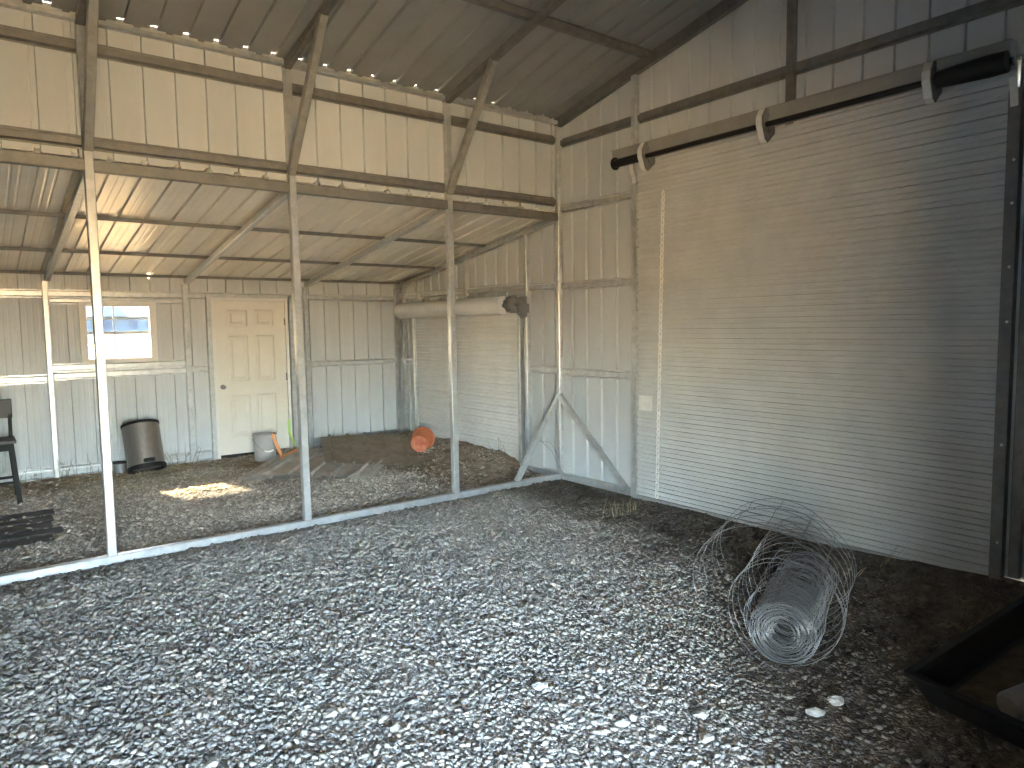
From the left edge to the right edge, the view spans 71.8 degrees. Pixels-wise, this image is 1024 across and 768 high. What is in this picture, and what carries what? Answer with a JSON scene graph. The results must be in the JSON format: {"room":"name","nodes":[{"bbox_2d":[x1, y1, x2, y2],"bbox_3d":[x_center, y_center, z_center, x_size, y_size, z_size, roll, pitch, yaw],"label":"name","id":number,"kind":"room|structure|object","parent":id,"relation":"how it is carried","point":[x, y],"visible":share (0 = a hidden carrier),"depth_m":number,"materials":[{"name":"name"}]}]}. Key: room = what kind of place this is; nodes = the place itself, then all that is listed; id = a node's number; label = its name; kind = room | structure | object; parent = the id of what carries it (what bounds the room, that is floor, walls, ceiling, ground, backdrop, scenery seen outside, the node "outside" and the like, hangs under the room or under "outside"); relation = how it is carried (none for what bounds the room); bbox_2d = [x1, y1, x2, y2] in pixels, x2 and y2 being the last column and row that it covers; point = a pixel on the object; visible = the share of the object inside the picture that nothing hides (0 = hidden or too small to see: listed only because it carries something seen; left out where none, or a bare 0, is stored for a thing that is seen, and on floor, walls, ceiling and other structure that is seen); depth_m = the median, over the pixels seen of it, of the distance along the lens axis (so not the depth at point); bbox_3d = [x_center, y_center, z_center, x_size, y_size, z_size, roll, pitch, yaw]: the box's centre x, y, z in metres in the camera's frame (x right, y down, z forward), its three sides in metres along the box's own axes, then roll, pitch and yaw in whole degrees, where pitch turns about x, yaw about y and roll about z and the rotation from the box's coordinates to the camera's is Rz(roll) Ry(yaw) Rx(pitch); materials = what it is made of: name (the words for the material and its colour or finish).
{"room":"metal barn interior","nodes":[
{"label":"metal barn interior","id":0,"kind":"room"},
{"bbox_2d":[0,273,402,482],"bbox_3d":[-6.595,0.032,7.419,12.224,2.514,0.026,-4,6,-37],"label":"wall","id":1,"kind":"structure","parent":0,"point":[362,398],"depth_m":9.06,"materials":[{"name":"metal"}]},
{"bbox_2d":[0,374,46,384],"bbox_3d":[-8.427,0.167,5.977,7.555,0.103,0.035,-4,6,-37],"label":"girt","id":2,"kind":"object","parent":1,"relation":"attached to","point":[21,379],"visible":1,"depth_m":8.13,"materials":[{"name":"metal"}]},
{"bbox_2d":[50,297,181,304],"bbox_3d":[-4.814,-1.016,8.684,1.430,0.080,0.033,-4,6,-37],"label":"girt","id":3,"kind":"object","parent":1,"relation":"attached to","point":[54,300],"visible":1,"depth_m":8.69,"materials":[{"name":"metal"}]},
{"bbox_2d":[78,301,158,363],"bbox_3d":[-4.832,-0.636,8.704,0.840,0.750,0.072,-4,6,-37],"label":"window","id":4,"kind":"structure","parent":1,"relation":"in","point":[130,328],"depth_m":8.73,"materials":[{"name":"clear glass"}]},
{"bbox_2d":[53,366,185,380],"bbox_3d":[-4.809,-0.134,8.749,1.450,0.103,0.035,-4,6,-37],"label":"girt","id":5,"kind":"object","parent":1,"relation":"attached to","point":[136,372],"visible":1,"depth_m":8.74,"materials":[{"name":"metal"}]},
{"bbox_2d":[53,359,185,371],"bbox_3d":[-4.811,-0.228,8.742,1.450,0.103,0.035,-4,6,-37],"label":"girt","id":6,"kind":"object","parent":1,"relation":"attached to","point":[62,367],"visible":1,"depth_m":8.73,"materials":[{"name":"metal"}]},
{"bbox_2d":[0,288,394,301],"bbox_3d":[-6.617,-0.959,7.295,12.160,0.103,0.035,-4,6,-37],"label":"girt","id":7,"kind":"object","parent":1,"relation":"attached to","point":[4,292],"visible":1,"depth_m":9.06,"materials":[{"name":"metal"}]},
{"bbox_2d":[191,365,207,373],"bbox_3d":[-4.106,-0.192,9.290,0.212,0.103,0.035,-4,6,-37],"label":"girt","id":8,"kind":"object","parent":1,"relation":"attached to","point":[198,368],"visible":1,"depth_m":9.29,"materials":[{"name":"metal"}]},
{"bbox_2d":[211,298,292,458],"bbox_3d":[-3.545,-0.068,9.703,1.027,2.200,0.128,-4,6,-37],"label":"door","id":9,"kind":"structure","parent":1,"relation":"in","point":[250,336],"depth_m":9.68,"materials":[{"name":"paint"}]},
{"bbox_2d":[287,419,295,446],"bbox_3d":[-3.093,0.690,9.947,0.056,0.383,0.204,-4,6,-37],"label":"strap","id":10,"kind":"object","parent":9,"relation":"hanging from","point":[289,426],"visible":0.97,"depth_m":9.99,"materials":[{"name":"green"}]},
{"bbox_2d":[310,357,396,367],"bbox_3d":[-2.366,-0.325,10.624,1.400,0.103,0.035,-4,6,-37],"label":"girt","id":11,"kind":"object","parent":1,"relation":"attached to","point":[390,360],"visible":1,"depth_m":10.60,"materials":[{"name":"metal"}]},
{"bbox_2d":[0,0,554,210],"bbox_3d":[-4.327,-2.080,4.252,12.224,1.074,0.026,-4,6,-37],"label":"wall partition","id":12,"kind":"structure","parent":0,"point":[39,85],"depth_m":5.83,"materials":[{"name":"paint"}]},
{"bbox_2d":[74,0,86,25],"bbox_3d":[-1.440,-2.737,2.902,0.060,0.661,5.564,-4,6,-37],"label":"rafter","id":13,"kind":"object","parent":12,"relation":"attached to","point":[80,16],"visible":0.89,"depth_m":4.96,"materials":[{"name":"metal"}]},
{"bbox_2d":[0,124,555,206],"bbox_3d":[-4.331,-1.674,4.241,12.156,0.103,0.035,-4,6,-37],"label":"girt","id":14,"kind":"object","parent":12,"relation":"attached to","point":[9,133],"visible":1,"depth_m":5.85,"materials":[{"name":"metal"}]},
{"bbox_2d":[0,24,555,144],"bbox_3d":[-4.340,-2.346,4.187,12.156,0.103,0.035,-4,6,-37],"label":"girt","id":15,"kind":"object","parent":12,"relation":"attached to","point":[7,33],"visible":1,"depth_m":5.81,"materials":[{"name":"metal"}]},
{"bbox_2d":[0,0,557,124],"bbox_3d":[-4.318,-2.533,4.167,12.190,0.040,0.060,-4,6,-37],"label":"girt","id":16,"kind":"object","parent":12,"relation":"attached to","point":[11,4],"visible":1,"depth_m":5.77,"materials":[{"name":"metal"}]},
{"bbox_2d":[282,0,337,69],"bbox_3d":[-0.245,-2.828,3.818,0.060,0.661,5.564,-4,6,-37],"label":"rafter","id":17,"kind":"object","parent":12,"relation":"attached to","point":[326,7],"visible":0.89,"depth_m":5.61,"materials":[{"name":"metal"}]},
{"bbox_2d":[442,0,565,103],"bbox_3d":[1.023,-2.924,4.790,0.060,0.661,5.564,-4,6,-37],"label":"rafter","id":18,"kind":"object","parent":12,"relation":"attached to","point":[551,6],"visible":1,"depth_m":6.14,"materials":[{"name":"metal"}]},
{"bbox_2d":[462,0,651,58],"bbox_3d":[-3.514,-2.779,3.087,12.180,0.053,0.125,-4,6,-37],"label":"purlin","id":19,"kind":"object","parent":18,"relation":"on","point":[500,6],"visible":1,"depth_m":6.11,"materials":[{"name":"metal"}]},
{"bbox_2d":[0,144,555,282],"bbox_3d":[-5.521,-1.379,5.859,12.300,0.642,4.023,-4,6,-37],"label":"ceiling","id":20,"kind":"structure","parent":0,"point":[28,188],"depth_m":7.34,"materials":[{"name":"metal"}]},
{"bbox_2d":[23,0,722,118],"bbox_3d":[-3.521,-2.816,3.108,12.300,0.646,2.875,-4,6,-37],"label":"ceiling","id":21,"kind":"structure","parent":0,"point":[430,45],"depth_m":6.06,"materials":[{"name":"metal"}]},
{"bbox_2d":[0,431,1023,767],"bbox_3d":[-2.581,1.521,2.329,12.220,0.222,13.040,-4,6,-37],"label":"floor","id":22,"kind":"structure","parent":0,"point":[881,755],"depth_m":3.80,"materials":[{"name":"stone"}]},
{"bbox_2d":[0,399,22,503],"bbox_3d":[-5.363,0.714,7.324,0.415,1.080,0.445,-4,6,-37],"label":"bar stool","id":23,"kind":"object","parent":22,"relation":"on","point":[7,443],"visible":0.94,"depth_m":7.30,"materials":[{"name":"black metal"}]},
{"bbox_2d":[0,467,52,481],"bbox_3d":[-8.404,1.291,6.055,7.550,0.165,0.066,-4,6,-37],"label":"base rail","id":24,"kind":"object","parent":22,"relation":"on","point":[28,472],"visible":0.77,"depth_m":8.22,"materials":[{"name":"metal"}]},
{"bbox_2d":[41,281,59,477],"bbox_3d":[-5.397,-0.026,8.280,0.060,2.338,0.060,-4,6,-37],"label":"stud","id":25,"kind":"object","parent":22,"relation":"on","point":[44,286],"visible":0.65,"depth_m":8.25,"materials":[{"name":"metal"}]},
{"bbox_2d":[44,172,84,280],"bbox_3d":[-4.259,-1.403,6.709,0.060,0.636,3.767,-4,6,-37],"label":"rafter","id":26,"kind":"object","parent":25,"relation":"on","point":[77,196],"visible":0.85,"depth_m":6.34,"materials":[{"name":"metal"}]},
{"bbox_2d":[56,454,93,478],"bbox_3d":[-5.109,0.980,8.337,0.530,0.321,0.092,-4,6,-37],"label":"weed","id":27,"kind":"object","parent":22,"relation":"on","point":[86,454],"visible":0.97,"depth_m":8.29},
{"bbox_2d":[113,461,126,472],"bbox_3d":[-4.776,1.010,8.622,0.152,0.130,0.152,-4,6,-37],"label":"tin","id":28,"kind":"object","parent":22,"relation":"on","point":[119,466],"visible":1,"depth_m":8.57,"materials":[{"name":"grey metal"}]},
{"bbox_2d":[60,452,190,476],"bbox_3d":[-4.785,1.016,8.831,1.430,0.165,0.066,-4,6,-37],"label":"base rail","id":29,"kind":"object","parent":22,"relation":"on","point":[180,455],"visible":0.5,"depth_m":8.62,"materials":[{"name":"metal"}]},
{"bbox_2d":[120,419,166,473],"bbox_3d":[-4.478,0.763,8.606,0.444,0.689,0.608,-4,6,-37],"label":"trash can","id":30,"kind":"object","parent":22,"relation":"on","point":[142,440],"visible":0.98,"depth_m":8.46,"materials":[{"name":"silver metal"}]},
{"bbox_2d":[164,446,201,465],"bbox_3d":[-4.266,0.922,8.979,0.695,0.333,0.090,-4,6,-37],"label":"weed","id":31,"kind":"object","parent":22,"relation":"on","point":[201,446],"visible":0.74,"depth_m":9.01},
{"bbox_2d":[181,284,195,461],"bbox_3d":[-4.203,-0.117,9.197,0.060,2.338,0.060,-4,6,-37],"label":"stud","id":32,"kind":"object","parent":22,"relation":"on","point":[183,286],"visible":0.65,"depth_m":9.17,"materials":[{"name":"metal"}]},
{"bbox_2d":[183,193,287,284],"bbox_3d":[-3.064,-1.494,7.625,0.060,0.636,3.767,-4,6,-37],"label":"rafter","id":33,"kind":"object","parent":32,"relation":"on","point":[280,198],"visible":0.81,"depth_m":7.21,"materials":[{"name":"metal"}]},
{"bbox_2d":[195,449,212,461],"bbox_3d":[-4.080,0.962,9.372,0.210,0.165,0.066,-4,6,-37],"label":"base rail","id":34,"kind":"object","parent":22,"relation":"on","point":[202,452],"visible":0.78,"depth_m":9.38,"materials":[{"name":"metal"}]},
{"bbox_2d":[205,295,217,459],"bbox_3d":[-3.978,-0.065,9.368,0.060,2.200,0.060,-4,6,-37],"label":"stud","id":35,"kind":"object","parent":22,"relation":"on","point":[207,297],"visible":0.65,"depth_m":9.34,"materials":[{"name":"metal"}]},
{"bbox_2d":[205,757,219,766],"bbox_3d":[-1.221,1.544,2.884,0.056,0.035,0.058,-2,5,-11],"label":"rock","id":36,"kind":"object","parent":22,"relation":"on","point":[213,761],"visible":1,"depth_m":2.87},
{"bbox_2d":[252,432,276,461],"bbox_3d":[-3.299,0.841,9.461,0.316,0.352,0.334,-4,6,-37],"label":"bucket","id":37,"kind":"object","parent":22,"relation":"on","point":[264,446],"visible":0.91,"depth_m":9.35,"materials":[{"name":"plastic"}]},
{"bbox_2d":[271,432,297,459],"bbox_3d":[-3.020,0.814,9.539,0.314,0.379,0.547,2,5,30],"label":"strap","id":38,"kind":"object","parent":37,"relation":"hanging from","point":[272,434],"visible":0.8,"depth_m":9.38,"materials":[{"name":"brown"}]},
{"bbox_2d":[0,431,543,572],"bbox_3d":[-3.058,1.062,7.772,6.182,0.241,3.671,-4,6,-37],"label":"gravel","id":39,"kind":"object","parent":22,"relation":"on","point":[317,501],"visible":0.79,"depth_m":7.19,"materials":[{"name":"gravel"}]},
{"bbox_2d":[0,521,52,535],"bbox_3d":[-4.770,1.324,6.003,1.460,0.024,0.200,-4,7,-37],"label":"board","id":40,"kind":"object","parent":39,"relation":"on","point":[35,526],"visible":0.88,"depth_m":6.31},
{"bbox_2d":[0,515,53,527],"bbox_3d":[-4.923,1.308,6.226,1.490,0.024,0.200,-4,4,-37],"label":"board","id":41,"kind":"object","parent":39,"relation":"on","point":[6,524],"visible":1,"depth_m":6.53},
{"bbox_2d":[0,535,54,550],"bbox_3d":[-4.452,1.354,5.567,1.430,0.024,0.200,-4,6,-37],"label":"board","id":42,"kind":"object","parent":39,"relation":"on","point":[11,545],"visible":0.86,"depth_m":5.86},
{"bbox_2d":[0,509,54,521],"bbox_3d":[-5.076,1.292,6.448,1.520,0.024,0.200,-4,5,-37],"label":"board","id":43,"kind":"object","parent":39,"relation":"on","point":[18,516],"visible":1,"depth_m":6.76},
{"bbox_2d":[0,526,63,542],"bbox_3d":[-4.581,1.335,5.808,1.520,0.031,0.200,-4,6,-37],"label":"board","id":44,"kind":"object","parent":39,"relation":"on","point":[49,531],"visible":1,"depth_m":6.10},
{"bbox_2d":[237,447,321,479],"bbox_3d":[-2.808,0.997,9.060,0.964,0.063,1.861,-1,5,-7],"label":"roof panel","id":45,"kind":"object","parent":39,"relation":"on","point":[269,462],"visible":0.34,"depth_m":8.32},
{"bbox_2d":[252,446,355,475],"bbox_3d":[-2.477,0.952,9.001,1.035,0.053,1.851,-1,5,-2],"label":"roof panel","id":46,"kind":"object","parent":45,"relation":"on","point":[290,464],"visible":0.5,"depth_m":8.53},
{"bbox_2d":[320,431,420,465],"bbox_3d":[-1.971,0.849,9.578,1.247,0.170,2.251,-2,5,-13],"label":"roof panel","id":47,"kind":"object","parent":46,"relation":"on","point":[390,447],"visible":0.99,"depth_m":9.43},
{"bbox_2d":[0,473,559,585],"bbox_3d":[-4.277,1.434,4.481,12.158,0.068,0.064,-4,6,-37],"label":"rail","id":48,"kind":"object","parent":22,"relation":"on","point":[28,574],"visible":1,"depth_m":6.01,"materials":[{"name":"metal"}]},
{"bbox_2d":[74,22,116,556],"bbox_3d":[-3.085,-0.640,5.254,0.064,3.908,0.064,-4,6,-37],"label":"post","id":49,"kind":"object","parent":48,"relation":"on","point":[80,30],"visible":1,"depth_m":5.24,"materials":[{"name":"metal"}]},
{"bbox_2d":[82,0,98,151],"bbox_3d":[-2.857,-2.212,4.801,0.064,1.091,0.833,-4,6,-37],"label":"knee brace","id":50,"kind":"object","parent":49,"relation":"attached to","point":[92,6],"visible":1,"depth_m":4.83,"materials":[{"name":"metal"}]},
{"bbox_2d":[282,67,311,520],"bbox_3d":[-1.877,-0.732,6.181,0.098,3.909,0.064,-4,6,-37],"label":"post","id":51,"kind":"object","parent":48,"relation":"on","point":[286,73],"visible":1,"depth_m":6.16,"materials":[{"name":"metal"}]},
{"bbox_2d":[287,12,327,175],"bbox_3d":[-1.662,-2.303,5.717,0.064,1.091,0.833,-4,6,-37],"label":"knee brace","id":52,"kind":"object","parent":51,"relation":"attached to","point":[321,22],"visible":0.92,"depth_m":5.67,"materials":[{"name":"metal"}]},
{"bbox_2d":[442,102,459,492],"bbox_3d":[-0.615,-0.828,7.149,0.082,3.908,0.064,-4,6,-37],"label":"post","id":53,"kind":"object","parent":48,"relation":"on","point":[446,108],"visible":1,"depth_m":7.13,"materials":[{"name":"metal"}]},
{"bbox_2d":[0,149,557,220],"bbox_3d":[-4.317,-1.503,4.241,12.156,0.085,0.060,-4,6,-37],"label":"girt","id":54,"kind":"object","parent":53,"relation":"attached to","point":[6,156],"visible":1,"depth_m":5.83,"materials":[{"name":"metal"}]},
{"bbox_2d":[445,58,497,194],"bbox_3d":[-0.394,-2.400,6.690,0.064,1.091,0.833,-4,6,-37],"label":"knee brace","id":55,"kind":"object","parent":53,"relation":"attached to","point":[491,66],"visible":0.92,"depth_m":6.64,"materials":[{"name":"metal"}]},
{"bbox_2d":[514,388,558,480],"bbox_3d":[0.303,0.563,7.957,0.694,1.013,0.050,-4,6,-37],"label":"diagonal brace","id":56,"kind":"object","parent":48,"relation":"on","point":[554,400],"visible":1,"depth_m":7.92,"materials":[{"name":"metal"}]},
{"bbox_2d":[58,430,517,496],"bbox_3d":[-2.558,1.002,8.426,4.598,0.225,3.356,-4,6,-37],"label":"straw","id":57,"kind":"object","parent":22,"relation":"on","point":[244,464],"visible":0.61,"depth_m":8.47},
{"bbox_2d":[287,297,297,447],"bbox_3d":[-3.107,-0.131,10.036,0.060,2.200,0.060,-4,6,-37],"label":"stud","id":58,"kind":"object","parent":22,"relation":"on","point":[289,300],"visible":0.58,"depth_m":10.01,"materials":[{"name":"metal"}]},
{"bbox_2d":[302,287,312,447],"bbox_3d":[-2.935,-0.214,10.169,0.060,2.338,0.060,-4,6,-37],"label":"stud","id":59,"kind":"object","parent":22,"relation":"on","point":[304,289],"visible":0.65,"depth_m":10.14,"materials":[{"name":"metal"}]},
{"bbox_2d":[304,209,444,286],"bbox_3d":[-1.796,-1.591,8.598,0.060,0.636,3.767,-4,6,-37],"label":"rafter","id":60,"kind":"object","parent":59,"relation":"on","point":[435,213],"visible":0.81,"depth_m":8.23,"materials":[{"name":"metal"}]},
{"bbox_2d":[0,270,399,283],"bbox_3d":[-6.559,-1.186,7.214,12.180,0.033,0.078,-4,6,-37],"label":"purlin","id":61,"kind":"object","parent":60,"relation":"on","point":[1,271],"visible":1,"depth_m":8.98,"materials":[{"name":"metal"}]},
{"bbox_2d":[0,246,434,268],"bbox_3d":[-5.926,-1.286,6.380,12.180,0.033,0.078,-4,6,-37],"label":"purlin","id":62,"kind":"object","parent":60,"relation":"on","point":[1,247],"visible":1,"depth_m":8.11,"materials":[{"name":"metal"}]},
{"bbox_2d":[0,209,486,246],"bbox_3d":[-5.172,-1.406,5.385,12.180,0.033,0.078,-4,6,-37],"label":"purlin","id":63,"kind":"object","parent":60,"relation":"on","point":[2,211],"visible":1,"depth_m":7.03,"materials":[{"name":"metal"}]},
{"bbox_2d":[325,461,372,478],"bbox_3d":[-1.897,1.012,8.637,0.462,0.080,0.984,0,5,12],"label":"roof panel","id":64,"kind":"object","parent":22,"relation":"on","point":[351,471],"visible":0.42,"depth_m":8.32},
{"bbox_2d":[352,459,383,476],"bbox_3d":[-1.715,1.009,8.549,0.290,0.081,0.743,0,5,4],"label":"roof panel","id":65,"kind":"object","parent":64,"relation":"on","point":[365,469],"visible":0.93,"depth_m":8.42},
{"bbox_2d":[313,429,397,447],"bbox_3d":[-2.341,0.830,10.706,1.400,0.165,0.066,-4,6,-37],"label":"base rail","id":66,"kind":"object","parent":22,"relation":"on","point":[318,439],"visible":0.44,"depth_m":10.76,"materials":[{"name":"metal"}]},
{"bbox_2d":[394,289,402,432],"bbox_3d":[-1.776,-0.302,11.058,0.060,2.338,0.060,-4,6,-37],"label":"stud","id":67,"kind":"object","parent":22,"relation":"on","point":[396,291],"visible":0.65,"depth_m":11.04,"materials":[{"name":"metal"}]},
{"bbox_2d":[396,220,554,288],"bbox_3d":[-0.638,-1.679,9.487,0.060,0.636,3.767,-4,6,-37],"label":"rafter","id":68,"kind":"object","parent":67,"relation":"on","point":[544,224],"visible":0.81,"depth_m":9.08,"materials":[{"name":"metal"}]},
{"bbox_2d":[400,287,408,430],"bbox_3d":[-1.662,-0.302,10.959,0.060,2.371,0.060,-4,6,-37],"label":"stud","id":69,"kind":"object","parent":22,"relation":"on","point":[402,289],"visible":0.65,"depth_m":10.94,"materials":[{"name":"metal"}]},
{"bbox_2d":[411,427,434,451],"bbox_3d":[-1.232,0.755,9.602,0.326,0.325,0.310,0,5,4],"label":"plant pot","id":70,"kind":"object","parent":22,"relation":"on","point":[422,438],"visible":1,"depth_m":9.49,"materials":[{"name":"ceramic"}]},
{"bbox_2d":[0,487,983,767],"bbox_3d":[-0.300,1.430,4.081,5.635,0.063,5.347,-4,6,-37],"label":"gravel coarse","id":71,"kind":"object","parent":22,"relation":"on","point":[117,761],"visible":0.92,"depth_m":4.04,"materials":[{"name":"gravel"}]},
{"bbox_2d":[532,682,547,690],"bbox_3d":[0.135,1.473,3.452,0.080,0.044,0.044,-1,5,-4],"label":"rock","id":72,"kind":"object","parent":71,"relation":"on","point":[539,686],"visible":1,"depth_m":3.44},
{"bbox_2d":[0,480,1023,767],"bbox_3d":[-0.283,1.414,4.094,6.267,0.092,5.442,-4,6,-37],"label":"gravel","id":73,"kind":"object","parent":22,"relation":"on","point":[129,604],"visible":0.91,"depth_m":4.01,"materials":[{"name":"gravel"}]},
{"bbox_2d":[324,708,337,718],"bbox_3d":[-0.831,1.506,3.233,0.066,0.040,0.068,-4,6,-37],"label":"rock","id":74,"kind":"object","parent":73,"relation":"on","point":[330,712],"visible":1,"depth_m":3.22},
{"bbox_2d":[602,498,635,518],"bbox_3d":[1.072,1.143,6.632,0.705,0.238,0.055,-4,6,-37],"label":"weed","id":75,"kind":"object","parent":73,"relation":"on","point":[616,509],"visible":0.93,"depth_m":6.61,"materials":[{"name":"plant"}]},
{"bbox_2d":[691,707,708,719],"bbox_3d":[0.851,1.488,3.187,0.078,0.047,0.075,-4,6,-37],"label":"rock","id":76,"kind":"object","parent":73,"relation":"on","point":[699,712],"visible":1,"depth_m":3.17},
{"bbox_2d":[523,235,531,464],"bbox_3d":[0.187,-0.362,8.542,0.060,2.836,0.060,-4,6,-37],"label":"stud","id":77,"kind":"object","parent":22,"relation":"on","point":[526,251],"visible":0.81,"depth_m":8.52,"materials":[{"name":"metal"}]},
{"bbox_2d":[527,465,556,474],"bbox_3d":[0.364,1.035,8.449,0.062,0.075,0.590,-4,6,-37],"label":"base rail","id":78,"kind":"object","parent":22,"relation":"on","point":[538,469],"visible":0.58,"depth_m":8.43,"materials":[{"name":"metal"}]},
{"bbox_2d":[554,126,563,473],"bbox_3d":[0.537,-0.885,8.034,0.064,3.970,0.064,-4,6,-37],"label":"post","id":79,"kind":"object","parent":22,"relation":"on","point":[557,130],"visible":0.81,"depth_m":8.00,"materials":[{"name":"metal"}]},
{"bbox_2d":[560,472,630,495],"bbox_3d":[0.914,1.086,7.738,0.062,0.075,1.090,-4,6,-37],"label":"base rail","id":80,"kind":"object","parent":22,"relation":"on","point":[592,482],"visible":0.85,"depth_m":7.71,"materials":[{"name":"metal"}]},
{"bbox_2d":[558,393,628,490],"bbox_3d":[0.863,0.608,7.700,0.050,0.948,1.067,-4,6,-37],"label":"diagonal brace","id":81,"kind":"object","parent":80,"relation":"on","point":[562,399],"visible":1,"depth_m":7.65,"materials":[{"name":"metal"}]},
{"bbox_2d":[614,719,629,727],"bbox_3d":[0.490,1.502,3.132,0.070,0.039,0.039,-3,5,-22],"label":"rock","id":82,"kind":"object","parent":22,"relation":"on","point":[621,723],"visible":1,"depth_m":3.12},
{"bbox_2d":[631,74,638,494],"bbox_3d":[1.237,-0.934,7.117,0.064,4.198,0.064,-4,6,-37],"label":"post","id":83,"kind":"object","parent":22,"relation":"on","point":[634,78],"visible":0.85,"depth_m":6.96,"materials":[{"name":"metal"}]},
{"bbox_2d":[554,0,747,127],"bbox_3d":[2.181,-3.037,5.677,0.060,0.708,5.574,-4,6,-37],"label":"rafter","id":84,"kind":"object","parent":83,"relation":"on","point":[724,7],"visible":0.94,"depth_m":6.71,"materials":[{"name":"metal"}]},
{"bbox_2d":[699,731,714,743],"bbox_3d":[0.826,1.505,3.014,0.082,0.037,0.058,-4,6,-37],"label":"rock","id":85,"kind":"object","parent":22,"relation":"on","point":[706,736],"visible":1,"depth_m":3.00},
{"bbox_2d":[693,498,856,670],"bbox_3d":[1.539,1.107,4.212,0.890,0.595,1.283,2,5,29],"label":"roll","id":86,"kind":"object","parent":22,"relation":"on","point":[802,608],"visible":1,"depth_m":3.81,"materials":[{"name":"metal"}]},
{"bbox_2d":[805,707,824,716],"bbox_3d":[1.369,1.480,3.190,0.084,0.046,0.047,-1,5,-4],"label":"rock","id":87,"kind":"object","parent":22,"relation":"on","point":[814,711],"visible":1,"depth_m":3.18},
{"bbox_2d":[827,695,843,705],"bbox_3d":[1.497,1.466,3.275,0.078,0.049,0.064,-4,6,-37],"label":"rock","id":88,"kind":"object","parent":22,"relation":"on","point":[835,700],"visible":1,"depth_m":3.26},
{"bbox_2d":[903,595,1023,749],"bbox_3d":[2.709,1.378,3.134,1.886,0.138,1.300,-4,6,-37],"label":"tray","id":89,"kind":"object","parent":22,"relation":"on","point":[964,677],"visible":0.88,"depth_m":3.37,"materials":[{"name":"black plastic"}]},
{"bbox_2d":[997,683,1023,720],"bbox_3d":[2.245,1.358,3.049,0.293,0.149,0.128,-2,5,-14],"label":"plastic jug","id":90,"kind":"object","parent":89,"relation":"in","point":[1010,701],"visible":0.87,"depth_m":3.00,"materials":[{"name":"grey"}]},
{"bbox_2d":[1008,219,1023,578],"bbox_3d":[3.272,-0.771,4.479,0.064,4.087,0.064,-4,6,-37],"label":"post","id":91,"kind":"object","parent":22,"relation":"on","point":[1016,534],"visible":1,"depth_m":4.56,"materials":[{"name":"metal"}]},
{"bbox_2d":[399,0,1023,580],"bbox_3d":[1.085,-1.171,7.369,0.026,4.714,9.292,-4,6,-37],"label":"wall","id":92,"kind":"structure","parent":0,"point":[749,41],"depth_m":7.29,"materials":[{"name":"metal"}]},
{"bbox_2d":[416,281,420,298],"bbox_3d":[-1.384,-1.393,10.488,0.060,0.275,0.060,-4,6,-37],"label":"stud","id":93,"kind":"object","parent":92,"relation":"attached to","point":[418,283],"visible":1,"depth_m":10.46,"materials":[{"name":"metal"}]},
{"bbox_2d":[393,295,528,465],"bbox_3d":[-0.758,-0.066,9.595,0.353,2.138,2.954,-4,6,-37],"label":"roller door","id":94,"kind":"structure","parent":92,"relation":"in","point":[489,330],"depth_m":9.39,"materials":[{"name":"metal"}]},
{"bbox_2d":[415,312,518,460],"bbox_3d":[-0.655,-0.030,9.678,0.030,1.990,2.555,-4,6,-37],"label":"curtain","id":95,"kind":"object","parent":94,"relation":"hanging from","point":[486,345],"depth_m":9.48,"materials":[{"name":"metal"}]},
{"bbox_2d":[399,282,523,299],"bbox_3d":[-0.791,-1.264,9.758,0.035,0.103,3.148,-4,6,-37],"label":"girt","id":96,"kind":"object","parent":92,"relation":"attached to","point":[513,287],"visible":0.68,"depth_m":9.35,"materials":[{"name":"metal"}]},
{"bbox_2d":[462,261,468,295],"bbox_3d":[-0.623,-1.418,9.493,0.060,0.466,0.060,-4,6,-37],"label":"stud","id":97,"kind":"object","parent":92,"relation":"attached to","point":[464,263],"visible":1,"depth_m":9.47,"materials":[{"name":"metal"}]},
{"bbox_2d":[528,282,555,291],"bbox_3d":[0.369,-1.132,8.259,0.035,0.103,0.519,-4,6,-37],"label":"girt","id":98,"kind":"object","parent":92,"relation":"attached to","point":[548,286],"visible":0.76,"depth_m":8.28,"materials":[{"name":"metal"}]},
{"bbox_2d":[529,364,555,374],"bbox_3d":[0.382,-0.170,8.337,0.035,0.103,0.519,-4,6,-37],"label":"girt","id":99,"kind":"object","parent":92,"relation":"attached to","point":[542,369],"visible":0.76,"depth_m":8.35,"materials":[{"name":"metal"}]},
{"bbox_2d":[561,190,630,213],"bbox_3d":[0.887,-1.927,7.504,0.035,0.103,1.081,-4,6,-37],"label":"girt","id":100,"kind":"object","parent":92,"relation":"attached to","point":[624,196],"visible":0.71,"depth_m":7.48,"materials":[{"name":"metal"}]},
{"bbox_2d":[561,276,630,290],"bbox_3d":[0.899,-1.073,7.574,0.035,0.103,1.081,-4,6,-37],"label":"girt","id":101,"kind":"object","parent":92,"relation":"attached to","point":[625,281],"visible":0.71,"depth_m":7.55,"materials":[{"name":"metal"}]},
{"bbox_2d":[562,367,630,380],"bbox_3d":[0.912,-0.111,7.652,0.035,0.103,1.081,-4,6,-37],"label":"girt","id":102,"kind":"object","parent":92,"relation":"attached to","point":[566,371],"visible":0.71,"depth_m":7.63,"materials":[{"name":"metal"}]},
{"bbox_2d":[785,0,797,124],"bbox_3d":[2.232,-2.673,5.647,0.064,1.176,0.064,-4,6,-37],"label":"post","id":103,"kind":"object","parent":92,"relation":"attached to","point":[792,5],"visible":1,"depth_m":5.62,"materials":[{"name":"metal"}]},
{"bbox_2d":[560,0,1023,147],"bbox_3d":[1.896,-2.554,6.128,0.035,0.103,4.416,-4,6,-37],"label":"girt","id":104,"kind":"object","parent":92,"relation":"attached to","point":[985,8],"visible":1,"depth_m":5.45,"materials":[{"name":"metal"}]},
{"bbox_2d":[610,38,1023,579],"bbox_3d":[2.115,-0.486,5.877,0.270,3.508,3.470,-4,6,-37],"label":"roller door","id":105,"kind":"structure","parent":92,"relation":"in","point":[827,298],"depth_m":5.43,"materials":[{"name":"metal"}]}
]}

